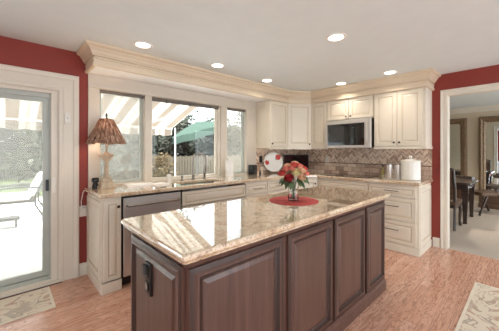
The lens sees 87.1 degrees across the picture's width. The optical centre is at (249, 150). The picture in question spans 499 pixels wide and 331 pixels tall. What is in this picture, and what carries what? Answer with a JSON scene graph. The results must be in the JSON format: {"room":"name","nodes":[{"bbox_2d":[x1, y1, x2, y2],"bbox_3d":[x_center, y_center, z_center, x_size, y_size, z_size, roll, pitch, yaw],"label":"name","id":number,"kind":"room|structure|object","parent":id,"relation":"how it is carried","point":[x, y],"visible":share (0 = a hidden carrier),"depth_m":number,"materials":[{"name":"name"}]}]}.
{"room":"kitchen","nodes":[
{"label":"kitchen","id":0,"kind":"room"},
{"bbox_2d":[0,197,41,279],"bbox_3d":[-3.281,1.502,6.459,22.000,0.100,7.075,0,0,-43],"label":"floor","id":1,"kind":"structure","parent":0,"point":[21,245],"depth_m":4.24,"materials":[{"name":"concrete"}]},
{"bbox_2d":[0,215,19,226],"bbox_3d":[-4.728,1.357,4.821,0.750,0.190,0.240,0,0,-43],"label":"patio table","id":2,"kind":"object","parent":1,"relation":"on","point":[14,217],"visible":1,"depth_m":4.95,"materials":[{"name":"grey metal"}]},
{"bbox_2d":[0,171,41,214],"bbox_3d":[-4.949,0.945,5.681,1.016,1.022,0.736,0,0,-34],"label":"patio chair","id":3,"kind":"object","parent":1,"relation":"on","point":[29,196],"visible":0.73,"depth_m":5.56,"materials":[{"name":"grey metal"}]},
{"bbox_2d":[0,192,31,202],"bbox_3d":[-5.065,0.992,5.602,0.620,0.120,0.600,0,0,-34],"label":"seat cushion","id":4,"kind":"object","parent":3,"relation":"on","point":[18,197],"depth_m":5.45,"materials":[{"name":"white fabric"}]},
{"bbox_2d":[27,171,41,195],"bbox_3d":[-4.725,0.724,5.834,0.306,0.488,0.580,0,0,-34],"label":"cushion","id":5,"kind":"object","parent":3,"relation":"on","point":[36,182],"depth_m":5.60,"materials":[{"name":"white fabric"}]},
{"bbox_2d":[0,94,196,175],"bbox_3d":[-3.787,-0.025,3.142,7.738,2.954,2.860,0,0,-43],"label":"awning","id":6,"kind":"object","parent":1,"relation":"on","point":[14,114],"visible":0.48,"depth_m":5.13,"materials":[{"name":"white fabric"}]},
{"bbox_2d":[172,118,227,143],"bbox_3d":[-2.264,-0.025,11.957,2.423,2.953,2.464,0,0,-23],"label":"patio umbrella","id":7,"kind":"object","parent":1,"relation":"on","point":[196,130],"visible":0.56,"depth_m":10.93,"materials":[{"name":"green fabric"}]},
{"bbox_2d":[0,171,210,196],"bbox_3d":[-18.531,1.547,30.910,65.000,0.170,49.500,0,0,-43],"label":"lawn","id":8,"kind":"structure","parent":0,"point":[3,181],"depth_m":11.66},
{"bbox_2d":[1,128,25,169],"bbox_3d":[-15.459,-0.799,15.841,5.575,4.529,6.208,0,0,18],"label":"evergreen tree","id":9,"kind":"object","parent":8,"relation":"on","point":[3,128],"visible":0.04,"depth_m":15.15,"materials":[{"name":"green plant"}]},
{"bbox_2d":[0,128,41,179],"bbox_3d":[-14.154,0.132,11.498,13.050,2.660,0.160,0,0,-43],"label":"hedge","id":10,"kind":"object","parent":8,"relation":"on","point":[7,137],"visible":0.03,"depth_m":13.29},
{"bbox_2d":[0,129,130,182],"bbox_3d":[-8.046,-0.471,11.944,4.990,3.876,5.120,0,0,-19],"label":"evergreen tree","id":11,"kind":"object","parent":8,"relation":"on","point":[119,159],"visible":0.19,"depth_m":11.13,"materials":[{"name":"green plant"}]},
{"bbox_2d":[111,134,161,177],"bbox_3d":[-6.969,-0.293,14.128,4.515,3.520,4.180,0,0,32],"label":"evergreen tree","id":12,"kind":"object","parent":8,"relation":"on","point":[131,146],"visible":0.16,"depth_m":13.63,"materials":[{"name":"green plant"}]},
{"bbox_2d":[152,152,179,177],"bbox_3d":[-3.914,0.740,11.793,1.405,1.448,1.414,0,0,31],"label":"dry shrub","id":13,"kind":"object","parent":8,"relation":"on","point":[159,159],"visible":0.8,"depth_m":11.61,"materials":[{"name":"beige plant"}]},
{"bbox_2d":[152,116,212,170],"bbox_3d":[-4.742,-0.427,16.796,4.935,3.786,4.474,0,0,3],"label":"evergreen tree","id":14,"kind":"object","parent":8,"relation":"on","point":[199,145],"visible":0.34,"depth_m":15.80,"materials":[{"name":"green plant"}]},
{"bbox_2d":[186,107,198,120],"bbox_3d":[-6.623,-2.258,22.210,4.283,7.444,4.064,0,0,-43],"label":"leafy tree","id":15,"kind":"object","parent":8,"relation":"on","point":[190,115],"visible":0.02,"depth_m":22.62,"materials":[{"name":"green plant"}]},
{"bbox_2d":[152,154,240,177],"bbox_3d":[-0.175,0.832,16.588,12.050,1.260,0.160,0,0,-43],"label":"fence","id":16,"kind":"object","parent":8,"relation":"on","point":[199,161],"visible":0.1,"depth_m":13.93,"materials":[{"name":"white wood"}]},
{"bbox_2d":[202,115,240,166],"bbox_3d":[-2.412,-0.520,19.702,4.876,3.973,4.946,0,0,-43],"label":"evergreen tree","id":17,"kind":"object","parent":8,"relation":"on","point":[233,131],"visible":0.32,"depth_m":19.01,"materials":[{"name":"green plant"}]},
{"bbox_2d":[228,112,240,124],"bbox_3d":[1.073,-2.032,22.768,6.831,6.992,6.928,0,0,-43],"label":"leafy tree","id":18,"kind":"object","parent":8,"relation":"on","point":[238,114],"visible":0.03,"depth_m":22.11,"materials":[{"name":"green plant"}]},
{"bbox_2d":[0,36,282,263],"bbox_3d":[-1.591,0.145,3.096,7.090,2.373,0.150,0,0,-43],"label":"wall","id":19,"kind":"structure","parent":0,"point":[13,52],"depth_m":2.73,"materials":[{"name":"red paint"}]},
{"bbox_2d":[0,84,57,293],"bbox_3d":[-2.696,0.349,2.045,1.941,1.965,0.162,0,0,-43],"label":"door","id":20,"kind":"structure","parent":19,"relation":"in","point":[49,98],"depth_m":2.63,"materials":[{"name":"beige paint"}]},
{"bbox_2d":[0,279,61,299],"bbox_3d":[-2.649,1.317,1.980,2.020,0.030,0.042,0,0,-43],"label":"trim","id":21,"kind":"structure","parent":19,"relation":"attached to","point":[56,281],"depth_m":2.50,"materials":[{"name":"beige paint"}]},
{"bbox_2d":[0,64,78,280],"bbox_3d":[-2.657,0.273,1.982,2.338,2.118,0.028,0,0,-43],"label":"trim","id":22,"kind":"structure","parent":19,"relation":"attached to","point":[67,86],"depth_m":2.70,"materials":[{"name":"beige paint"}]},
{"bbox_2d":[64,113,69,123],"bbox_3d":[-1.871,-0.333,2.696,0.050,0.110,0.024,0,0,-43],"label":"sensor","id":23,"kind":"object","parent":22,"relation":"attached to","point":[66,115],"visible":1,"depth_m":2.69,"materials":[{"name":"white plastic"}]},
{"bbox_2d":[79,205,86,216],"bbox_3d":[-1.780,0.647,2.810,0.072,0.116,0.009,0,0,-43],"label":"wall outlet","id":24,"kind":"object","parent":19,"relation":"attached to","point":[80,210],"visible":0.63,"depth_m":2.80,"materials":[{"name":"white plastic"}]},
{"bbox_2d":[79,262,87,275],"bbox_3d":[-1.776,1.267,2.811,0.079,0.130,0.014,0,0,-43],"label":"baseboard","id":25,"kind":"structure","parent":19,"relation":"attached to","point":[82,266],"depth_m":2.80,"materials":[{"name":"beige paint"}]},
{"bbox_2d":[100,89,143,183],"bbox_3d":[-1.533,-0.150,3.143,0.526,1.095,0.140,0,0,-43],"label":"window","id":26,"kind":"structure","parent":19,"relation":"in","point":[102,91],"depth_m":3.29,"materials":[{"name":"beige paint"}]},
{"bbox_2d":[100,90,143,98],"bbox_3d":[-1.507,-0.669,3.116,0.498,0.032,0.035,0,0,-43],"label":"raised blind","id":27,"kind":"object","parent":26,"relation":"attached to","point":[109,92],"depth_m":3.10,"materials":[{"name":"grey fabric"}]},
{"bbox_2d":[88,73,256,187],"bbox_3d":[-0.814,-0.213,3.696,2.535,1.250,0.030,0,0,-43],"label":"trim","id":28,"kind":"structure","parent":19,"relation":"attached to","point":[95,82],"depth_m":3.29,"materials":[{"name":"paint"}]},
{"bbox_2d":[89,67,266,101],"bbox_3d":[-0.709,-0.941,3.583,2.535,0.201,0.340,0,0,-43],"label":"trim","id":29,"kind":"structure","parent":19,"relation":"attached to","point":[96,70],"depth_m":3.28,"materials":[{"name":"beige wood"}]},
{"bbox_2d":[151,96,219,180],"bbox_3d":[-0.898,-0.150,3.734,1.081,1.095,0.140,0,0,-43],"label":"window","id":30,"kind":"structure","parent":19,"relation":"in","point":[156,99],"depth_m":3.94,"materials":[{"name":"beige paint"}]},
{"bbox_2d":[152,97,218,109],"bbox_3d":[-0.872,-0.660,3.707,1.053,0.049,0.035,0,0,-43],"label":"raised blind","id":31,"kind":"object","parent":30,"relation":"attached to","point":[157,99],"depth_m":3.65,"materials":[{"name":"grey fabric"}]},
{"bbox_2d":[227,107,245,173],"bbox_3d":[-0.256,-0.150,4.332,0.436,1.095,0.140,0,0,-43],"label":"window","id":32,"kind":"structure","parent":19,"relation":"in","point":[243,112],"depth_m":4.45,"materials":[{"name":"beige paint"}]},
{"bbox_2d":[227,108,244,111],"bbox_3d":[-0.230,-0.669,4.305,0.408,0.032,0.035,0,0,-43],"label":"raised blind","id":33,"kind":"object","parent":32,"relation":"attached to","point":[230,109],"depth_m":4.29,"materials":[{"name":"grey fabric"}]},
{"bbox_2d":[76,39,440,103],"bbox_3d":[0.283,-0.937,3.701,4.523,0.208,1.673,0,0,-12],"label":"trim","id":34,"kind":"structure","parent":19,"relation":"attached to","point":[93,54],"depth_m":3.47,"materials":[{"name":"paint"}]},
{"bbox_2d":[256,100,287,148],"bbox_3d":[0.403,-0.430,4.597,0.470,0.816,0.370,0,0,-43],"label":"upper cabinet","id":35,"kind":"object","parent":19,"relation":"attached to","point":[271,116],"visible":0.99,"depth_m":4.45,"materials":[{"name":"beige paint"}]},
{"bbox_2d":[256,148,296,172],"bbox_3d":[0.533,0.184,4.963,1.164,0.455,0.012,0,0,-43],"label":"backsplash","id":36,"kind":"structure","parent":19,"relation":"attached to","point":[263,152],"depth_m":4.73,"materials":[{"name":"tile"}]},
{"bbox_2d":[287,103,310,148],"bbox_3d":[0.906,-0.430,4.915,0.709,0.816,0.590,0,0,-43],"label":"upper cabinet","id":37,"kind":"object","parent":19,"relation":"attached to","point":[299,115],"visible":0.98,"depth_m":4.67,"materials":[{"name":"beige paint"}]},
{"bbox_2d":[0,0,498,108],"bbox_3d":[1.959,-1.101,2.115,10.950,0.120,6.425,0,0,-43],"label":"ceiling","id":38,"kind":"structure","parent":0,"point":[284,42],"depth_m":2.33,"materials":[{"name":"paint"}]},
{"bbox_2d":[132,41,152,48],"bbox_3d":[-1.050,-1.038,2.586,0.190,0.007,0.190,0,0,-43],"label":"recessed light","id":39,"kind":"object","parent":38,"relation":"in","point":[139,44],"visible":1,"depth_m":2.58,"materials":[{"name":"white paint"}]},
{"bbox_2d":[210,63,224,67],"bbox_3d":[-0.391,-1.038,3.210,0.190,0.007,0.190,0,0,-43],"label":"recessed light","id":40,"kind":"object","parent":38,"relation":"in","point":[214,65],"visible":1,"depth_m":3.20,"materials":[{"name":"white paint"}]},
{"bbox_2d":[261,79,272,82],"bbox_3d":[0.260,-1.038,3.897,0.190,0.007,0.190,0,0,-43],"label":"recessed light","id":41,"kind":"object","parent":38,"relation":"in","point":[262,80],"visible":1,"depth_m":3.89,"materials":[{"name":"white paint"}]},
{"bbox_2d":[325,33,346,41],"bbox_3d":[0.796,-1.038,2.415,0.190,0.007,0.190,0,0,-43],"label":"recessed light","id":42,"kind":"object","parent":38,"relation":"in","point":[336,37],"visible":1,"depth_m":2.41,"materials":[{"name":"white paint"}]},
{"bbox_2d":[335,82,346,84],"bbox_3d":[1.420,-1.038,4.071,0.190,0.007,0.190,0,0,-43],"label":"recessed light","id":43,"kind":"object","parent":38,"relation":"in","point":[338,83],"visible":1,"depth_m":4.06,"materials":[{"name":"white paint"}]},
{"bbox_2d":[382,70,397,74],"bbox_3d":[1.873,-1.038,3.497,0.190,0.007,0.190,0,0,-43],"label":"recessed light","id":44,"kind":"object","parent":38,"relation":"in","point":[391,71],"visible":1,"depth_m":3.49,"materials":[{"name":"white paint"}]},
{"bbox_2d":[0,205,498,330],"bbox_3d":[1.959,1.382,2.115,10.950,0.100,6.425,0,0,-43],"label":"floor","id":45,"kind":"structure","parent":0,"point":[430,291],"depth_m":2.43,"materials":[{"name":"brown wood"}]},
{"bbox_2d":[0,287,55,324],"bbox_3d":[-2.353,1.327,1.878,1.515,0.009,0.443,0,0,-43],"label":"rug","id":46,"kind":"object","parent":45,"relation":"on","point":[17,307],"visible":1,"depth_m":2.26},
{"bbox_2d":[87,193,121,295],"bbox_3d":[-1.486,0.886,2.669,0.182,0.892,0.615,0,0,-43],"label":"base cabinet","id":47,"kind":"object","parent":45,"relation":"on","point":[103,215],"visible":0.91,"depth_m":2.49,"materials":[{"name":"beige paint"}]},
{"bbox_2d":[121,190,180,284],"bbox_3d":[-1.172,0.888,2.935,0.632,0.888,0.633,0,0,-43],"label":"dishwasher","id":48,"kind":"object","parent":45,"relation":"on","point":[151,203],"visible":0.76,"depth_m":2.63,"materials":[{"name":"grey metal"}]},
{"bbox_2d":[181,185,244,208],"bbox_3d":[-0.597,0.900,3.497,0.968,0.863,0.615,0,0,-43],"label":"base cabinet","id":49,"kind":"object","parent":45,"relation":"on","point":[194,198],"visible":0.12,"depth_m":3.25,"materials":[{"name":"beige paint"}]},
{"bbox_2d":[228,180,266,197],"bbox_3d":[-0.079,0.886,3.975,0.438,0.892,0.620,0,0,-43],"label":"base cabinet","id":50,"kind":"object","parent":45,"relation":"on","point":[258,188],"visible":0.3,"depth_m":3.75,"materials":[{"name":"beige paint"}]},
{"bbox_2d":[129,199,385,330],"bbox_3d":[0.282,0.893,2.040,2.173,0.878,0.723,0,0,-43],"label":"kitchen island","id":51,"kind":"object","parent":45,"relation":"on","point":[321,275],"visible":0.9,"depth_m":1.48,"materials":[{"name":"brown wood"}]},
{"bbox_2d":[121,186,389,264],"bbox_3d":[0.287,0.431,2.046,2.197,0.043,0.763,0,0,-43],"label":"island countertop","id":52,"kind":"structure","parent":51,"relation":"on","point":[193,234],"depth_m":1.54,"materials":[{"name":"beige stone"}]},
{"bbox_2d":[269,196,318,205],"bbox_3d":[0.361,0.408,2.147,0.400,0.004,0.400,0,0,-43],"label":"placemat","id":53,"kind":"object","parent":52,"relation":"on","point":[282,200],"visible":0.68,"depth_m":2.09,"materials":[{"name":"red fabric"}]},
{"bbox_2d":[288,180,298,200],"bbox_3d":[0.357,0.324,2.143,0.100,0.165,0.100,0,0,-43],"label":"glass vase","id":54,"kind":"object","parent":53,"relation":"on","point":[293,195],"visible":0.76,"depth_m":2.10,"materials":[{"name":"clear glass"}]},
{"bbox_2d":[278,170,285,185],"bbox_3d":[0.299,0.267,2.120,0.140,0.230,0.069,0,0,0],"label":"rose","id":55,"kind":"object","parent":54,"relation":"in","point":[281,172],"visible":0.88,"depth_m":2.11,"materials":[{"name":"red plant"}]},
{"bbox_2d":[284,173,293,189],"bbox_3d":[0.315,0.281,2.100,0.079,0.200,0.128,0,0,9],"label":"rose","id":56,"kind":"object","parent":54,"relation":"in","point":[289,177],"visible":0.98,"depth_m":2.08,"materials":[{"name":"red plant"}]},
{"bbox_2d":[288,165,295,174],"bbox_3d":[0.348,0.250,2.097,0.084,0.263,0.063,0,0,-27],"label":"rose","id":57,"kind":"object","parent":54,"relation":"in","point":[291,168],"visible":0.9,"depth_m":2.08,"materials":[{"name":"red plant"}]},
{"bbox_2d":[291,168,301,180],"bbox_3d":[0.357,0.259,2.084,0.088,0.245,0.117,0,0,-43],"label":"rose","id":58,"kind":"object","parent":54,"relation":"in","point":[295,172],"visible":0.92,"depth_m":2.06,"materials":[{"name":"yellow plant"}]},
{"bbox_2d":[296,167,306,186],"bbox_3d":[0.397,0.257,2.096,0.127,0.250,0.070,0,0,14],"label":"rose","id":59,"kind":"object","parent":54,"relation":"in","point":[301,169],"visible":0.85,"depth_m":2.08,"materials":[{"name":"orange plant"}]},
{"bbox_2d":[298,173,305,188],"bbox_3d":[0.405,0.280,2.096,0.070,0.202,0.103,0,0,-22],"label":"rose","id":60,"kind":"object","parent":54,"relation":"in","point":[301,176],"visible":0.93,"depth_m":2.07,"materials":[{"name":"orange plant"}]},
{"bbox_2d":[303,171,309,183],"bbox_3d":[0.427,0.267,2.118,0.146,0.228,0.070,0,0,-15],"label":"rose","id":61,"kind":"object","parent":54,"relation":"in","point":[306,173],"visible":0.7,"depth_m":2.11,"materials":[{"name":"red plant"}]},
{"bbox_2d":[266,179,287,194],"bbox_3d":[0.269,0.886,4.298,0.508,0.892,0.620,0,0,-43],"label":"base cabinet","id":62,"kind":"object","parent":45,"relation":"on","point":[273,186],"visible":0.17,"depth_m":4.04,"materials":[{"name":"beige paint"}]},
{"bbox_2d":[295,177,317,188],"bbox_3d":[0.903,0.886,4.715,0.981,0.892,0.874,0,0,-43],"label":"base cabinet","id":63,"kind":"object","parent":45,"relation":"on","point":[313,181],"visible":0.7,"depth_m":4.31,"materials":[{"name":"beige paint"}]},
{"bbox_2d":[318,177,368,190],"bbox_3d":[1.604,0.886,4.226,0.620,0.892,0.825,0,0,-43],"label":"base cabinet","id":64,"kind":"object","parent":45,"relation":"on","point":[338,183],"visible":0.12,"depth_m":4.00,"materials":[{"name":"beige paint"}]},
{"bbox_2d":[369,182,431,256],"bbox_3d":[2.104,0.886,3.690,0.620,0.892,0.638,0,0,-43],"label":"base cabinet","id":65,"kind":"object","parent":45,"relation":"on","point":[407,207],"visible":0.78,"depth_m":3.42,"materials":[{"name":"beige paint"}]},
{"bbox_2d":[84,171,432,198],"bbox_3d":[0.392,0.418,3.238,3.743,0.041,2.342,0,0,-43],"label":"countertop","id":66,"kind":"structure","parent":65,"relation":"on","point":[120,190],"depth_m":3.38,"materials":[{"name":"beige stone"}]},
{"bbox_2d":[81,190,85,214],"bbox_3d":[-1.762,0.551,2.779,0.052,0.266,0.056,0,0,-43],"label":"power cord","id":67,"kind":"object","parent":66,"relation":"hanging from","point":[83,209],"visible":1,"depth_m":2.77,"materials":[{"name":"white plastic"}]},
{"bbox_2d":[91,178,99,187],"bbox_3d":[-1.644,0.343,2.800,0.076,0.110,0.075,0,0,-43],"label":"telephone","id":68,"kind":"object","parent":66,"relation":"on","point":[94,181],"visible":0.91,"depth_m":2.77,"materials":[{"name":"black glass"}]},
{"bbox_2d":[92,182,98,187],"bbox_3d":[-1.644,0.368,2.800,0.068,0.060,0.067,0,0,-43],"label":"jar","id":69,"kind":"object","parent":68,"relation":"on","point":[95,184],"depth_m":2.78,"materials":[{"name":"black plastic"}]},
{"bbox_2d":[85,113,125,188],"bbox_3d":[-1.524,-0.002,2.796,0.391,0.800,0.391,0,0,-43],"label":"table lamp","id":70,"kind":"object","parent":66,"relation":"on","point":[105,131],"visible":1,"depth_m":2.73,"materials":[{"name":"fabric"}]},
{"bbox_2d":[124,182,154,186],"bbox_3d":[-1.258,0.389,3.010,0.300,0.018,0.220,0,0,-36],"label":"book","id":71,"kind":"object","parent":66,"relation":"on","point":[142,183],"visible":0.89,"depth_m":2.94,"materials":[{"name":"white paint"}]},
{"bbox_2d":[151,182,168,185],"bbox_3d":[-1.058,0.390,3.059,0.150,0.016,0.200,0,0,36],"label":"book","id":72,"kind":"object","parent":66,"relation":"on","point":[158,183],"visible":0.82,"depth_m":3.05,"materials":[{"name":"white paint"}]},
{"bbox_2d":[166,171,172,182],"bbox_3d":[-0.997,0.318,3.264,0.078,0.160,0.070,0,0,-43],"label":"soap bottle","id":73,"kind":"object","parent":66,"relation":"on","point":[168,176],"visible":1,"depth_m":3.24,"materials":[{"name":"white plastic"}]},
{"bbox_2d":[191,153,206,179],"bbox_3d":[-0.690,0.214,3.588,0.213,0.368,0.075,0,0,-6],"label":"faucet","id":74,"kind":"object","parent":66,"relation":"on","point":[203,155],"visible":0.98,"depth_m":3.56,"materials":[{"name":"silver metal"}]},
{"bbox_2d":[180,181,227,204],"bbox_3d":[-0.648,0.535,3.396,0.670,0.190,0.356,0,0,-43],"label":"sink","id":75,"kind":"object","parent":66,"relation":"in","point":[181,191],"visible":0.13,"depth_m":3.25,"materials":[{"name":"metal"}]},
{"bbox_2d":[225,159,233,176],"bbox_3d":[-0.303,0.261,3.994,0.140,0.275,0.140,0,0,-43],"label":"paper towel roll","id":76,"kind":"object","parent":66,"relation":"on","point":[229,163],"visible":1,"depth_m":3.94,"materials":[{"name":"white paper"}]},
{"bbox_2d":[248,165,256,174],"bbox_3d":[0.057,0.318,4.387,0.106,0.160,0.110,0,0,38],"label":"speaker","id":77,"kind":"object","parent":66,"relation":"on","point":[252,169],"visible":1,"depth_m":4.35},
{"bbox_2d":[264,152,282,172],"bbox_3d":[0.426,0.212,4.684,0.350,0.368,0.144,0,0,-7],"label":"decorative plate","id":78,"kind":"object","parent":66,"relation":"on","point":[273,161],"visible":1,"depth_m":4.69,"materials":[{"name":"ceramic"}]},
{"bbox_2d":[283,155,308,168],"bbox_3d":[0.854,0.235,4.822,0.456,0.325,0.130,0,0,10],"label":"television","id":79,"kind":"object","parent":66,"relation":"on","point":[303,159],"visible":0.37,"depth_m":4.81,"materials":[{"name":"black plastic"}]},
{"bbox_2d":[320,173,376,177],"bbox_3d":[1.593,0.395,4.203,0.500,0.006,0.750,0,0,-43],"label":"cooktop","id":80,"kind":"object","parent":66,"relation":"in","point":[329,174],"visible":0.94,"depth_m":4.13,"materials":[{"name":"black glass"}]},
{"bbox_2d":[381,165,384,177],"bbox_3d":[1.979,0.304,3.892,0.056,0.187,0.055,0,0,-43],"label":"oil bottle","id":81,"kind":"object","parent":66,"relation":"on","point":[382,170],"visible":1,"depth_m":3.87,"materials":[{"name":"yellow glass"}]},
{"bbox_2d":[382,175,401,179],"bbox_3d":[2.006,0.370,3.656,0.186,0.050,0.226,0,0,-43],"label":"rack","id":82,"kind":"object","parent":66,"relation":"on","point":[382,175],"visible":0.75,"depth_m":3.56,"materials":[{"name":"silver metal"}]},
{"bbox_2d":[386,164,392,178],"bbox_3d":[1.964,0.285,3.687,0.086,0.206,0.086,0,0,-43],"label":"steel tumbler","id":83,"kind":"object","parent":82,"relation":"in","point":[389,167],"visible":0.97,"depth_m":3.65,"materials":[{"name":"silver metal"}]},
{"bbox_2d":[394,164,400,178],"bbox_3d":[2.044,0.285,3.631,0.086,0.206,0.086,0,0,-43],"label":"steel tumbler","id":84,"kind":"object","parent":82,"relation":"in","point":[397,168],"visible":0.91,"depth_m":3.60,"materials":[{"name":"silver metal"}]},
{"bbox_2d":[400,156,420,180],"bbox_3d":[2.182,0.233,3.555,0.244,0.330,0.244,0,0,-43],"label":"canister","id":85,"kind":"object","parent":66,"relation":"on","point":[410,170],"visible":0.98,"depth_m":3.46,"materials":[{"name":"beige ceramic"}]},
{"bbox_2d":[450,168,461,230],"bbox_3d":[3.425,0.787,4.651,0.583,1.097,0.480,0,0,-43],"label":"dining chair","id":86,"kind":"object","parent":45,"relation":"on","point":[455,202],"visible":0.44,"depth_m":4.37,"materials":[{"name":"black wood"}]},
{"bbox_2d":[450,118,466,202],"bbox_3d":[4.919,0.272,6.711,0.130,2.120,1.000,0,0,-43],"label":"floor mirror","id":87,"kind":"object","parent":45,"relation":"on","point":[458,127],"visible":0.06,"depth_m":6.48,"materials":[{"name":"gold metal"}]},
{"bbox_2d":[450,124,459,174],"bbox_3d":[4.948,0.232,6.738,0.010,1.800,0.800,0,0,-43],"label":"mirror glass","id":88,"kind":"object","parent":87,"relation":"attached to","point":[454,128],"depth_m":6.53,"materials":[{"name":"beige mirror"}]},
{"bbox_2d":[452,178,477,223],"bbox_3d":[3.718,0.957,5.538,0.950,0.750,1.600,0,0,-43],"label":"dining table","id":89,"kind":"object","parent":45,"relation":"on","point":[467,186],"visible":0.45,"depth_m":4.79,"materials":[{"name":"black wood"}]},
{"bbox_2d":[454,282,498,330],"bbox_3d":[2.015,1.327,1.627,1.766,0.009,1.135,0,0,-43],"label":"rug","id":90,"kind":"object","parent":45,"relation":"on","point":[480,312],"visible":1,"depth_m":2.16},
{"bbox_2d":[455,175,498,215],"bbox_3d":[4.989,0.932,5.574,0.960,0.816,0.480,0,0,0],"label":"armchair","id":91,"kind":"object","parent":45,"relation":"on","point":[487,193],"visible":0.63,"depth_m":5.43,"materials":[{"name":"black wood"}]},
{"bbox_2d":[478,116,498,209],"bbox_3d":[5.757,0.272,5.811,0.130,2.120,1.040,0,0,-43],"label":"floor mirror","id":92,"kind":"object","parent":45,"relation":"on","point":[488,126],"visible":0.94,"depth_m":6.08,"materials":[{"name":"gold metal"}]},
{"bbox_2d":[486,122,498,189],"bbox_3d":[5.786,0.232,5.838,0.010,1.800,0.840,0,0,-43],"label":"mirror glass","id":93,"kind":"object","parent":92,"relation":"attached to","point":[492,128],"depth_m":6.04,"materials":[{"name":"mirror"}]},
{"bbox_2d":[431,65,498,245],"bbox_3d":[3.147,0.145,3.118,0.124,2.373,6.275,0,0,-43],"label":"wall","id":94,"kind":"structure","parent":0,"point":[489,74],"depth_m":3.60,"materials":[{"name":"red paint"}]},
{"bbox_2d":[311,102,327,148],"bbox_3d":[1.339,-0.430,4.720,0.340,0.816,0.325,0,0,-43],"label":"upper cabinet","id":95,"kind":"object","parent":94,"relation":"attached to","point":[319,111],"visible":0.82,"depth_m":4.60,"materials":[{"name":"beige paint"}]},
{"bbox_2d":[328,95,373,121],"bbox_3d":[1.701,-0.668,4.308,0.370,0.340,0.768,0,0,-43],"label":"upper cabinet","id":96,"kind":"object","parent":94,"relation":"attached to","point":[362,107],"visible":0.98,"depth_m":4.17,"materials":[{"name":"beige paint"}]},
{"bbox_2d":[326,118,373,147],"bbox_3d":[1.675,-0.264,4.286,0.435,0.444,0.752,0,0,-43],"label":"microwave","id":97,"kind":"object","parent":96,"relation":"attached to","point":[354,133],"visible":0.88,"depth_m":4.11,"materials":[{"name":"silver plastic"}]},
{"bbox_2d":[297,148,431,178],"bbox_3d":[1.753,0.184,4.515,0.012,0.455,2.330,0,0,-43],"label":"backsplash","id":98,"kind":"structure","parent":94,"relation":"attached to","point":[364,161],"depth_m":4.37,"materials":[{"name":"tile"}]},
{"bbox_2d":[374,87,432,148],"bbox_3d":[2.193,-0.430,3.780,0.370,0.816,0.672,0,0,-43],"label":"upper cabinet","id":99,"kind":"object","parent":94,"relation":"attached to","point":[402,119],"visible":0.99,"depth_m":3.63,"materials":[{"name":"beige paint"}]},
{"bbox_2d":[433,237,439,247],"bbox_3d":[2.580,1.267,3.626,0.014,0.130,0.081,0,0,-43],"label":"baseboard","id":100,"kind":"structure","parent":94,"relation":"attached to","point":[436,241],"depth_m":3.62,"materials":[{"name":"beige paint"}]},
{"bbox_2d":[440,82,498,248],"bbox_3d":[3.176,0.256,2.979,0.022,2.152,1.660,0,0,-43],"label":"trim","id":101,"kind":"structure","parent":94,"relation":"attached to","point":[443,93],"depth_m":3.55,"materials":[{"name":"beige paint"}]},
{"bbox_2d":[450,110,498,200],"bbox_3d":[5.930,0.145,5.811,0.100,2.373,6.425,0,0,-43],"label":"wall","id":102,"kind":"structure","parent":0,"point":[472,118],"depth_m":6.32,"materials":[{"name":"beige paint"}]},
{"bbox_2d":[450,105,498,113],"bbox_3d":[5.913,-0.981,5.693,0.085,0.120,6.275,0,0,-43],"label":"trim","id":103,"kind":"structure","parent":102,"relation":"attached to","point":[490,107],"depth_m":6.26,"materials":[{"name":"beige paint"}]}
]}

